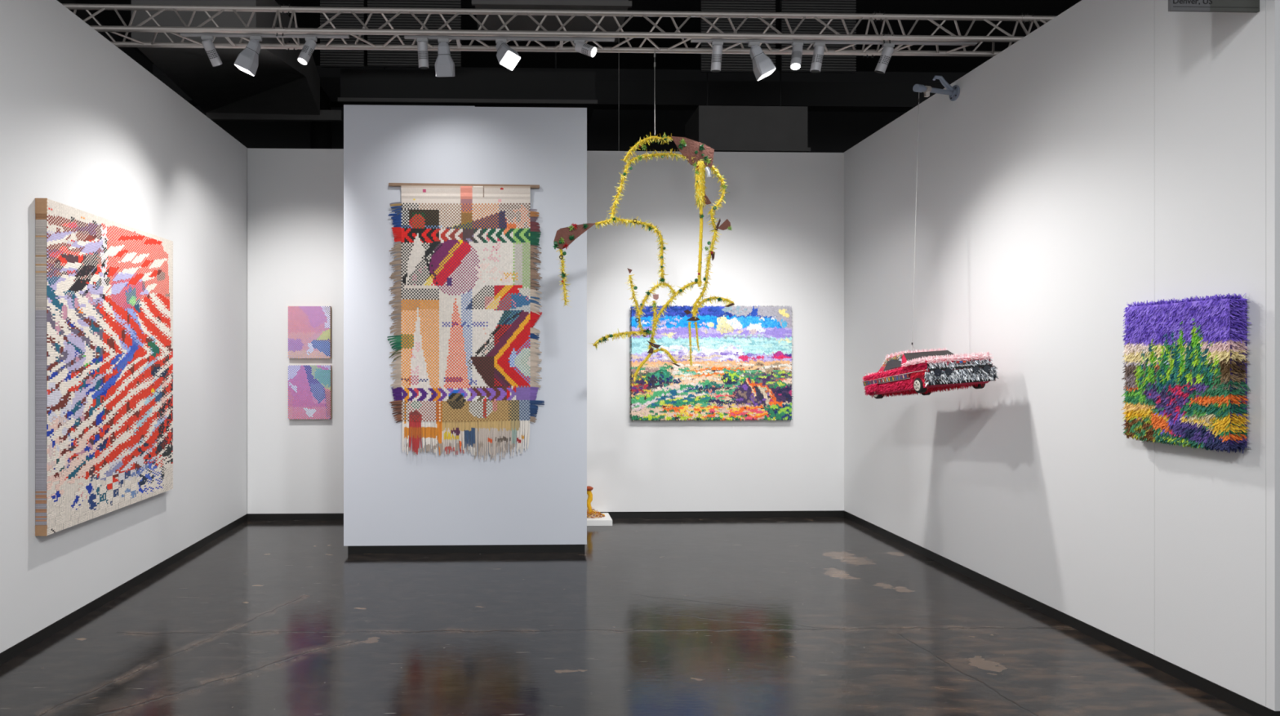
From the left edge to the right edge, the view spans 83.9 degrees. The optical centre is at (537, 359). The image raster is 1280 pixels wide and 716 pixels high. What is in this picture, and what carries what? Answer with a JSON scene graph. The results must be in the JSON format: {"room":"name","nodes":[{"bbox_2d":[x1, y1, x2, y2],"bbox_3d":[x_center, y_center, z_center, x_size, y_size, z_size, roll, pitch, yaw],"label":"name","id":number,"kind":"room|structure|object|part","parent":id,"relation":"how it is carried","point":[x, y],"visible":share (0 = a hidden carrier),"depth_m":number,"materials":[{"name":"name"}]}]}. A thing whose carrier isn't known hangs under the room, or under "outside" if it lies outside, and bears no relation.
{"room":"museum","nodes":[
{"label":"museum","id":0,"kind":"room"},
{"bbox_2d":[57,0,152,74],"bbox_3d":[-7.208,-2.035,6.222,0.100,7.200,14.800,0,0,-1],"label":"wall","id":1,"kind":"structure","parent":0,"point":[131,52],"depth_m":12.26,"materials":[{"name":"grey"}]},
{"bbox_2d":[154,75,951,111],"bbox_3d":[0.709,-4.385,11.646,16.000,0.400,0.250,0,0,-1],"label":"roof beam","id":2,"kind":"structure","parent":1,"relation":"attached to","point":[641,95],"depth_m":11.60,"materials":[{"name":"black metal"}]},
{"bbox_2d":[0,0,247,653],"bbox_3d":[-2.829,-0.281,4.906,0.090,3.568,4.090,0,0,-1],"label":"wall","id":3,"kind":"structure","parent":0,"point":[85,126],"depth_m":4.55,"materials":[{"name":"white paint"}]},
{"bbox_2d":[35,197,173,536],"bbox_3d":[-2.743,0.041,4.566,0.063,1.855,1.408,0,0,-1],"label":"painting","id":4,"kind":"object","parent":3,"relation":"attached to","point":[104,286],"visible":1,"depth_m":4.33,"materials":[{"name":"multicoloured"}]},
{"bbox_2d":[0,513,247,665],"bbox_3d":[-2.821,1.534,4.906,0.084,0.062,4.070,0,0,-1],"label":"baseboard","id":5,"kind":"structure","parent":3,"relation":"attached to","point":[23,646],"depth_m":4.51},
{"bbox_2d":[131,0,342,121],"bbox_3d":[-3.347,-3.209,7.548,1.807,1.439,4.227,0,0,-6],"label":"air duct","id":6,"kind":"object","parent":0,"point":[282,88],"visible":0.78,"depth_m":7.49,"materials":[{"name":"metal"}]},
{"bbox_2d":[343,104,586,546],"bbox_3d":[-0.583,-0.275,5.827,1.957,3.544,0.300,0,0,-1],"label":"wall","id":7,"kind":"structure","parent":0,"point":[537,495],"depth_m":5.67,"materials":[{"name":"white paint"}]},
{"bbox_2d":[386,182,544,460],"bbox_3d":[-0.574,-0.301,5.657,1.259,2.228,0.028,0,0,-1],"label":"tapestry","id":8,"kind":"object","parent":7,"relation":"attached to","point":[465,316],"visible":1,"depth_m":5.65,"materials":[{"name":"multicoloured fabric"}]},
{"bbox_3d":[-0.589,-1.398,5.659,1.208,0.035,0.024,0,0,-1],"label":"rod","id":9,"kind":"part","parent":8,"relation":"part of","materials":[{"name":"silver metal"}]},
{"bbox_2d":[347,544,584,554],"bbox_3d":[-0.575,1.531,5.827,1.912,0.068,0.270,0,0,-1],"label":"baseboard","id":10,"kind":"structure","parent":7,"relation":"attached to","point":[512,548],"depth_m":5.69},
{"bbox_2d":[247,148,844,513],"bbox_3d":[0.108,-0.281,6.980,5.887,3.568,0.090,0,0,-1],"label":"wall","id":11,"kind":"structure","parent":0,"point":[784,246],"depth_m":6.96,"materials":[{"name":"white paint"}]},
{"bbox_2d":[288,364,331,418],"bbox_3d":[-2.216,0.317,6.853,0.410,0.522,0.045,0,0,-1],"label":"woven panel","id":12,"kind":"object","parent":11,"relation":"attached to","point":[309,386],"visible":1,"depth_m":6.83,"materials":[{"name":"pink fabric"}]},
{"bbox_2d":[288,306,331,358],"bbox_3d":[-2.218,-0.265,6.853,0.407,0.506,0.045,0,0,-1],"label":"woven panel","id":13,"kind":"object","parent":11,"relation":"attached to","point":[309,327],"visible":1,"depth_m":6.83,"materials":[{"name":"pink fabric"}]},
{"bbox_2d":[247,510,844,519],"bbox_3d":[0.109,1.534,6.973,5.878,0.062,0.084,0,0,-1],"label":"baseboard","id":14,"kind":"structure","parent":11,"relation":"attached to","point":[832,513],"depth_m":6.96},
{"bbox_2d":[629,304,793,421],"bbox_3d":[1.713,0.033,6.941,1.620,1.145,0.066,0,0,-1],"label":"landscape","id":15,"kind":"object","parent":11,"relation":"attached to","point":[741,369],"visible":0.88,"depth_m":6.92,"materials":[{"name":"multicoloured paper"}]},
{"bbox_3d":[1.713,0.033,6.949,1.575,1.099,0.051,0,0,-1],"label":"panel","id":16,"kind":"part","parent":15,"relation":"part of","materials":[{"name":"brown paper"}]},
{"bbox_2d":[152,63,967,152],"bbox_3d":[0.657,-2.035,13.721,16.000,7.200,0.200,0,0,-1],"label":"wall","id":17,"kind":"structure","parent":0,"point":[827,131],"depth_m":13.66,"materials":[{"name":"grey paint"}]},
{"bbox_2d":[73,0,1081,72],"bbox_3d":[0.850,-5.685,6.023,16.000,0.100,18.000,0,0,-1],"label":"ceiling","id":18,"kind":"structure","parent":0,"point":[1002,7],"depth_m":12.03,"materials":[{"name":"grey paint"}]},
{"bbox_2d":[320,0,364,67],"bbox_3d":[-2.543,-4.320,9.164,0.561,1.024,0.050,0,0,-1],"label":"panel","id":19,"kind":"object","parent":18,"relation":"attached to","point":[329,58],"visible":0.71,"depth_m":9.15,"materials":[{"name":"grey paint"}]},
{"bbox_2d":[367,0,461,67],"bbox_3d":[-1.607,-4.331,9.188,1.211,1.019,0.050,0,0,-1],"label":"panel","id":20,"kind":"object","parent":18,"relation":"attached to","point":[375,58],"visible":0.66,"depth_m":9.17,"materials":[{"name":"grey paint"}]},
{"bbox_2d":[337,41,597,123],"bbox_3d":[-0.941,-4.544,9.864,3.482,2.182,0.830,0,0,-1],"label":"air duct","id":21,"kind":"object","parent":18,"relation":"hanging from","point":[477,88],"visible":0.72,"depth_m":9.48,"materials":[{"name":"black metal"}]},
{"bbox_3d":[-0.942,-3.679,9.880,3.422,0.432,0.800,0,0,-1],"label":"duct casing","id":22,"kind":"part","parent":21,"relation":"part of","materials":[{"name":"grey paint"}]},
{"bbox_3d":[0.256,-4.760,9.909,0.017,1.750,0.020,0,0,-1],"label":"hanger rod","id":23,"kind":"part","parent":21,"relation":"part of","materials":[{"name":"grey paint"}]},
{"bbox_2d":[471,0,631,42],"bbox_3d":[0.133,-4.575,7.391,1.590,2.120,0.830,0,0,-1],"label":"air duct","id":24,"kind":"object","parent":18,"relation":"hanging from","point":[578,23],"visible":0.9,"depth_m":7.24,"materials":[{"name":"metal"}]},
{"bbox_2d":[618,31,619,151],"bbox_3d":[0.851,-3.330,7.374,0.006,4.590,0.007,0,0,-1],"label":"hanging cable","id":25,"kind":"object","parent":18,"relation":"hanging from","point":[619,31],"visible":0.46,"depth_m":7.37,"materials":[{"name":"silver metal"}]},
{"bbox_2d":[700,0,775,73],"bbox_3d":[2.646,-4.347,9.294,0.985,1.101,0.050,0,0,-1],"label":"panel","id":26,"kind":"object","parent":18,"relation":"attached to","point":[731,63],"visible":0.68,"depth_m":9.28,"materials":[{"name":"grey paint"}]},
{"bbox_2d":[684,0,810,152],"bbox_3d":[2.926,-4.234,9.961,1.552,2.801,0.830,0,0,-1],"label":"air duct","id":27,"kind":"object","parent":18,"relation":"hanging from","point":[722,128],"visible":0.61,"depth_m":9.58,"materials":[{"name":"metal"}]},
{"bbox_3d":[2.403,-4.537,9.963,0.017,2.196,0.020,0,0,-1],"label":"hanger rod","id":28,"kind":"part","parent":27,"relation":"part of","materials":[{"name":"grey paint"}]},
{"bbox_3d":[2.925,-3.147,9.976,1.492,0.606,0.800,0,0,-1],"label":"duct casing","id":29,"kind":"part","parent":27,"relation":"part of","materials":[{"name":"metal"}]},
{"bbox_3d":[3.447,-4.537,9.989,0.017,2.196,0.020,0,0,-1],"label":"hanger rod","id":30,"kind":"part","parent":27,"relation":"part of","materials":[{"name":"grey paint"}]},
{"bbox_2d":[780,0,856,73],"bbox_3d":[3.718,-4.360,9.321,0.990,1.104,0.050,0,0,-1],"label":"panel","id":31,"kind":"object","parent":18,"relation":"attached to","point":[830,63],"visible":0.56,"depth_m":9.31,"materials":[{"name":"grey paint"}]},
{"bbox_2d":[0,516,1253,715],"bbox_3d":[0.850,1.625,6.023,16.000,0.120,18.000,0,0,-1],"label":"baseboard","id":32,"kind":"structure","parent":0,"point":[795,615],"depth_m":3.90,"materials":[{"name":"concrete"}]},
{"bbox_2d":[586,512,612,525],"bbox_3d":[0.441,1.538,6.773,0.520,0.055,0.316,0,0,-1],"label":"plinth","id":33,"kind":"object","parent":32,"relation":"on","point":[606,520],"visible":0.4,"depth_m":6.62,"materials":[{"name":"white paint"}]},
{"bbox_2d":[586,485,604,518],"bbox_3d":[0.499,1.371,6.793,0.314,0.292,0.230,0,0,-1],"label":"sculpture","id":34,"kind":"object","parent":33,"relation":"on","point":[589,512],"visible":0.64,"depth_m":6.77,"materials":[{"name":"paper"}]},
{"bbox_3d":[-4.274,-0.337,4.915,0.500,3.804,0.500,0,0,-1],"label":"upright","id":35,"kind":"object","parent":32,"relation":"on","visible":0},
{"bbox_2d":[61,3,291,51],"bbox_3d":[-3.101,-2.373,4.942,2.647,0.294,0.318,0,0,-1],"label":"lighting truss","id":36,"kind":"object","parent":35,"relation":"on","point":[277,9],"visible":0.68,"depth_m":4.94,"materials":[{"name":"metal"}]},
{"bbox_2d":[180,29,349,47],"bbox_3d":[-1.893,-2.253,4.966,1.153,0.021,0.260,0,0,-1],"label":"track","id":37,"kind":"object","parent":36,"relation":"attached to","point":[226,36],"visible":0.86,"depth_m":4.88,"materials":[{"name":"grey metal"}]},
{"bbox_2d":[200,35,222,66],"bbox_3d":[-2.271,-2.150,4.916,0.079,0.184,0.155,0,0,22],"label":"spotlight","id":38,"kind":"object","parent":37,"relation":"hanging from","point":[209,46],"visible":1,"depth_m":4.88,"materials":[{"name":"grey metal"}]},
{"bbox_2d":[234,35,262,75],"bbox_3d":[-2.003,-2.114,4.891,0.173,0.256,0.130,0,0,-1],"label":"lamp","id":39,"kind":"object","parent":37,"relation":"hanging from","point":[247,60],"visible":1,"depth_m":4.85,"materials":[{"name":"grey metal"}]},
{"bbox_3d":[-1.891,-2.251,4.887,1.153,0.016,0.030,0,0,-1],"label":"rail","id":40,"kind":"part","parent":37,"relation":"part of","materials":[{"name":"grey metal"}]},
{"bbox_2d":[297,35,316,64],"bbox_3d":[-1.597,-2.143,4.878,0.129,0.198,0.070,0,0,-36],"label":"spotlight","id":41,"kind":"object","parent":37,"relation":"hanging from","point":[309,46],"visible":1,"depth_m":4.86,"materials":[{"name":"grey metal"}]},
{"bbox_2d":[279,4,888,57],"bbox_3d":[0.339,-2.373,5.028,4.235,0.294,0.318,0,0,-1],"label":"lighting truss","id":42,"kind":"object","parent":36,"relation":"attached to","point":[296,45],"visible":0.91,"depth_m":5.01,"materials":[{"name":"metal"}]},
{"bbox_2d":[404,32,614,49],"bbox_3d":[-0.196,-2.253,5.009,1.469,0.021,0.260,0,0,-1],"label":"track","id":43,"kind":"object","parent":42,"relation":"attached to","point":[457,38],"visible":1,"depth_m":4.92,"materials":[{"name":"grey metal"}]},
{"bbox_2d":[416,37,428,68],"bbox_3d":[-0.803,-2.141,4.926,0.078,0.201,0.096,0,0,-1],"label":"spotlight","id":44,"kind":"object","parent":43,"relation":"hanging from","point":[422,46],"visible":1,"depth_m":4.90,"materials":[{"name":"grey metal"}]},
{"bbox_2d":[435,37,454,76],"bbox_3d":[-0.654,-2.115,4.967,0.128,0.255,0.151,0,0,3],"label":"lamp","id":45,"kind":"object","parent":43,"relation":"hanging from","point":[444,64],"visible":1,"depth_m":4.91,"materials":[{"name":"grey metal"}]},
{"bbox_2d":[495,38,520,71],"bbox_3d":[-0.223,-2.121,4.856,0.213,0.242,0.137,0,0,41],"label":"lamp","id":46,"kind":"object","parent":43,"relation":"hanging from","point":[507,56],"visible":1,"depth_m":4.81,"materials":[{"name":"grey"}]},
{"bbox_3d":[-0.194,-2.251,4.930,1.469,0.016,0.030,0,0,-1],"label":"rail","id":47,"kind":"part","parent":43,"relation":"part of","materials":[{"name":"grey metal"}]},
{"bbox_2d":[573,39,596,57],"bbox_3d":[0.331,-2.174,4.921,0.165,0.136,0.071,0,0,28],"label":"spotlight","id":48,"kind":"object","parent":43,"relation":"hanging from","point":[580,46],"visible":1,"depth_m":4.90,"materials":[{"name":"grey metal"}]},
{"bbox_2d":[690,35,977,53],"bbox_3d":[2.100,-2.253,5.066,2.039,0.021,0.260,0,0,-1],"label":"track","id":49,"kind":"object","parent":42,"relation":"attached to","point":[900,43],"visible":0.69,"depth_m":4.98,"materials":[{"name":"grey metal"}]},
{"bbox_2d":[711,40,723,71],"bbox_3d":[1.268,-2.141,4.979,0.077,0.201,0.099,0,0,-1],"label":"spotlight","id":50,"kind":"object","parent":49,"relation":"hanging from","point":[717,51],"visible":1,"depth_m":4.95,"materials":[{"name":"grey metal"}]},
{"bbox_2d":[747,41,776,80],"bbox_3d":[1.581,-2.115,4.978,0.183,0.254,0.134,0,0,-1],"label":"lamp","id":51,"kind":"object","parent":49,"relation":"hanging from","point":[763,66],"visible":1,"depth_m":4.93,"materials":[{"name":"grey metal"}]},
{"bbox_2d":[790,41,803,70],"bbox_3d":[1.823,-2.142,4.960,0.074,0.199,0.121,0,0,37],"label":"spotlight","id":52,"kind":"object","parent":49,"relation":"hanging from","point":[797,51],"visible":1,"depth_m":4.94,"materials":[{"name":"grey metal"}]},
{"bbox_2d":[810,42,825,72],"bbox_3d":[1.984,-2.141,4.991,0.097,0.201,0.070,0,0,40],"label":"spotlight","id":53,"kind":"object","parent":49,"relation":"hanging from","point":[817,58],"visible":1,"depth_m":4.97,"materials":[{"name":"grey metal"}]},
{"bbox_3d":[2.102,-2.251,4.987,2.039,0.016,0.030,0,0,-1],"label":"rail","id":54,"kind":"part","parent":49,"relation":"part of","materials":[{"name":"grey metal"}]},
{"bbox_2d":[875,43,894,73],"bbox_3d":[2.469,-2.143,5.014,0.126,0.198,0.070,0,0,44],"label":"spotlight","id":55,"kind":"object","parent":49,"relation":"hanging from","point":[888,49],"visible":1,"depth_m":4.99,"materials":[{"name":"grey metal"}]},
{"bbox_2d":[870,11,1028,57],"bbox_3d":[3.000,-2.373,5.095,1.089,0.294,0.318,0,0,-1],"label":"lighting truss","id":56,"kind":"object","parent":42,"relation":"attached to","point":[1010,38],"visible":0.71,"depth_m":5.08,"materials":[{"name":"metal"}]},
{"bbox_3d":[0.844,-1.932,5.073,0.011,0.633,0.011,0,0,-1],"label":"wire","id":57,"kind":"object","parent":42,"relation":"hanging from","visible":0},
{"bbox_2d":[553,131,734,377],"bbox_3d":[0.763,-0.749,5.070,1.324,1.774,0.165,0,0,-1],"label":"sculpture","id":58,"kind":"object","parent":57,"relation":"hanging from","point":[700,155],"visible":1,"depth_m":5.06,"materials":[{"name":"yellow paper"}]},
{"bbox_3d":[0.182,-0.600,5.056,0.052,0.420,0.019,0,0,-1],"label":"stem","id":59,"kind":"part","parent":58,"relation":"part of","materials":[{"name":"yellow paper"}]},
{"bbox_3d":[0.266,-0.883,5.046,0.303,0.189,0.006,0,0,-1],"label":"plate","id":60,"kind":"part","parent":58,"relation":"part of","materials":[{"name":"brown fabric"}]},
{"bbox_3d":[0.605,-0.149,5.067,0.413,0.109,0.018,0,0,-1],"label":"stem","id":61,"kind":"part","parent":58,"relation":"part of","materials":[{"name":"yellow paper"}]},
{"bbox_3d":[0.663,-0.788,5.058,0.502,0.461,0.042,0,0,-1],"label":"stem","id":62,"kind":"part","parent":58,"relation":"part of","materials":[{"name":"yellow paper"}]},
{"bbox_3d":[0.718,-0.399,5.069,0.123,0.421,0.015,0,0,-1],"label":"stem","id":63,"kind":"part","parent":58,"relation":"part of","materials":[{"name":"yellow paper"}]},
{"bbox_3d":[0.765,0.027,5.071,0.147,0.195,0.020,0,0,-1],"label":"stem","id":64,"kind":"part","parent":58,"relation":"part of","materials":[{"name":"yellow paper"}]},
{"bbox_3d":[0.873,-1.252,5.088,0.698,0.490,0.052,0,0,-1],"label":"stem","id":65,"kind":"part","parent":58,"relation":"part of","materials":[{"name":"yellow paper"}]},
{"bbox_3d":[0.797,-1.513,5.056,0.350,0.184,0.048,0,0,-1],"label":"stem","id":66,"kind":"part","parent":58,"relation":"part of","materials":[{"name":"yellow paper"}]},
{"bbox_3d":[0.809,-0.067,5.058,0.046,0.041,0.004,0,0,-1],"label":"plate","id":67,"kind":"part","parent":58,"relation":"part of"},
{"bbox_3d":[0.835,-0.108,5.058,0.106,0.060,0.004,0,0,-1],"label":"plate","id":68,"kind":"part","parent":58,"relation":"part of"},
{"bbox_3d":[0.842,-0.327,5.073,0.024,0.195,0.019,0,0,-1],"label":"stem","id":69,"kind":"part","parent":58,"relation":"part of","materials":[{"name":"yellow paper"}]},
{"bbox_3d":[0.849,-0.448,5.059,0.042,0.041,0.004,0,0,-1],"label":"plate","id":70,"kind":"part","parent":58,"relation":"part of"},
{"bbox_3d":[0.864,-0.437,5.073,0.279,0.233,0.017,0,0,-1],"label":"stem","id":71,"kind":"part","parent":58,"relation":"part of","materials":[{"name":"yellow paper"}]},
{"bbox_3d":[0.945,-0.027,5.075,0.127,0.122,0.020,0,0,-1],"label":"stem","id":72,"kind":"part","parent":58,"relation":"part of","materials":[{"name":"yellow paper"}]},
{"bbox_3d":[0.991,-0.324,5.071,0.387,0.497,0.031,0,0,-1],"label":"stem","id":73,"kind":"part","parent":58,"relation":"part of","materials":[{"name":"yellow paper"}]},
{"bbox_3d":[1.080,-0.341,5.065,0.060,0.037,0.004,0,0,-1],"label":"plate","id":74,"kind":"part","parent":58,"relation":"part of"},
{"bbox_3d":[1.099,-0.113,5.079,0.027,0.319,0.017,0,0,-1],"label":"stem","id":75,"kind":"part","parent":58,"relation":"part of","materials":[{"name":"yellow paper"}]},
{"bbox_3d":[1.115,-1.495,5.067,0.315,0.224,0.006,0,0,-1],"label":"plate","id":76,"kind":"part","parent":58,"relation":"part of","materials":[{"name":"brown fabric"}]},
{"bbox_3d":[1.119,-0.292,5.066,0.102,0.032,0.004,0,0,-1],"label":"plate","id":77,"kind":"part","parent":58,"relation":"part of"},
{"bbox_3d":[1.151,-0.169,5.080,0.036,0.210,0.017,0,0,-1],"label":"stem","id":78,"kind":"part","parent":58,"relation":"part of","materials":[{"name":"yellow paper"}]},
{"bbox_3d":[1.153,-0.386,5.080,0.072,0.163,0.017,0,0,-1],"label":"stem","id":79,"kind":"part","parent":58,"relation":"part of","materials":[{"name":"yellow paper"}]},
{"bbox_3d":[1.175,-0.834,5.081,0.038,0.615,0.024,0,0,-1],"label":"stem","id":80,"kind":"part","parent":58,"relation":"part of","materials":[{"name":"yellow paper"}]},
{"bbox_3d":[1.216,-1.156,5.068,0.074,0.083,0.004,0,0,-1],"label":"plate","id":81,"kind":"part","parent":58,"relation":"part of","materials":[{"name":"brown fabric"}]},
{"bbox_3d":[1.272,-0.943,5.094,0.197,0.969,0.045,0,0,-16],"label":"stem","id":82,"kind":"part","parent":58,"relation":"part of","materials":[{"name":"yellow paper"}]},
{"bbox_3d":[1.260,-0.747,5.069,0.032,0.074,0.004,0,0,-1],"label":"plate","id":83,"kind":"part","parent":58,"relation":"part of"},
{"bbox_3d":[1.269,-0.385,5.083,0.300,0.139,0.017,0,0,-1],"label":"stem","id":84,"kind":"part","parent":58,"relation":"part of","materials":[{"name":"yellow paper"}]},
{"bbox_3d":[1.298,-0.975,5.070,0.042,0.088,0.004,0,0,-1],"label":"plate","id":85,"kind":"part","parent":58,"relation":"part of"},
{"bbox_3d":[1.344,-0.973,5.071,0.098,0.083,0.004,0,0,-1],"label":"plate","id":86,"kind":"part","parent":58,"relation":"part of","materials":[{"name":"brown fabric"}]},
{"bbox_3d":[4.323,-0.337,5.130,0.500,3.804,0.500,0,0,-1],"label":"upright","id":87,"kind":"object","parent":32,"relation":"on","visible":0},
{"bbox_2d":[1025,13,1057,33],"bbox_3d":[4.003,-2.373,5.120,0.917,0.294,0.318,0,0,-1],"label":"lighting truss","id":88,"kind":"object","parent":87,"relation":"on","point":[1031,18],"visible":0.18,"depth_m":5.10,"materials":[{"name":"metal"}]},
{"bbox_2d":[844,0,1279,711],"bbox_3d":[3.145,-0.281,5.055,0.091,3.568,4.090,0,0,-1],"label":"wall","id":89,"kind":"structure","parent":0,"point":[1115,154],"depth_m":4.05,"materials":[{"name":"white paint"}]},
{"bbox_2d":[912,75,959,101],"bbox_3d":[2.919,-1.999,5.134,0.433,0.185,0.105,0,0,-26],"label":"wall bracket","id":90,"kind":"object","parent":89,"relation":"attached to","point":[953,91],"visible":1,"depth_m":5.17,"materials":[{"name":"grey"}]},
{"bbox_2d":[910,92,919,351],"bbox_3d":[2.705,-0.984,5.038,0.118,1.889,0.016,0,0,-35],"label":"cable","id":91,"kind":"object","parent":90,"relation":"hanging from","point":[918,92],"visible":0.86,"depth_m":5.04,"materials":[{"name":"silver metal"}]},
{"bbox_2d":[862,347,999,399],"bbox_3d":[2.706,0.102,4.944,0.495,0.384,0.928,0,0,-1],"label":"car","id":92,"kind":"object","parent":91,"relation":"hanging from","point":[925,372],"visible":1,"depth_m":4.61,"materials":[{"name":"red"}]},
{"bbox_2d":[949,88,955,97],"bbox_3d":[3.076,-1.975,5.216,0.018,0.056,0.056,0,0,-1],"label":"wall bracket","id":93,"kind":"object","parent":90,"relation":"attached to","point":[953,94],"depth_m":5.19,"materials":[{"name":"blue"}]},
{"bbox_2d":[844,511,1279,715],"bbox_3d":[3.139,1.534,5.055,0.084,0.062,4.070,0,0,-1],"label":"baseboard","id":94,"kind":"structure","parent":89,"relation":"attached to","point":[1228,696],"depth_m":3.93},
{"bbox_2d":[1120,293,1251,453],"bbox_3d":[3.090,0.058,3.385,0.108,0.718,0.590,0,0,-1],"label":"picture","id":95,"kind":"object","parent":89,"relation":"attached to","point":[1185,363],"visible":1,"depth_m":3.31,"materials":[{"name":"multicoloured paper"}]},
{"bbox_3d":[3.102,0.058,3.386,0.079,0.652,0.526,0,0,-1],"label":"panel","id":96,"kind":"part","parent":95,"relation":"part of","materials":[{"name":"fabric"}]},
{"bbox_2d":[1168,0,1259,12],"bbox_3d":[2.950,-1.669,3.070,0.397,0.300,0.014,0,0,-1],"label":"sign","id":97,"kind":"object","parent":89,"relation":"attached to","point":[1197,6],"visible":1,"depth_m":3.06,"materials":[{"name":"grey plastic"}]}
]}

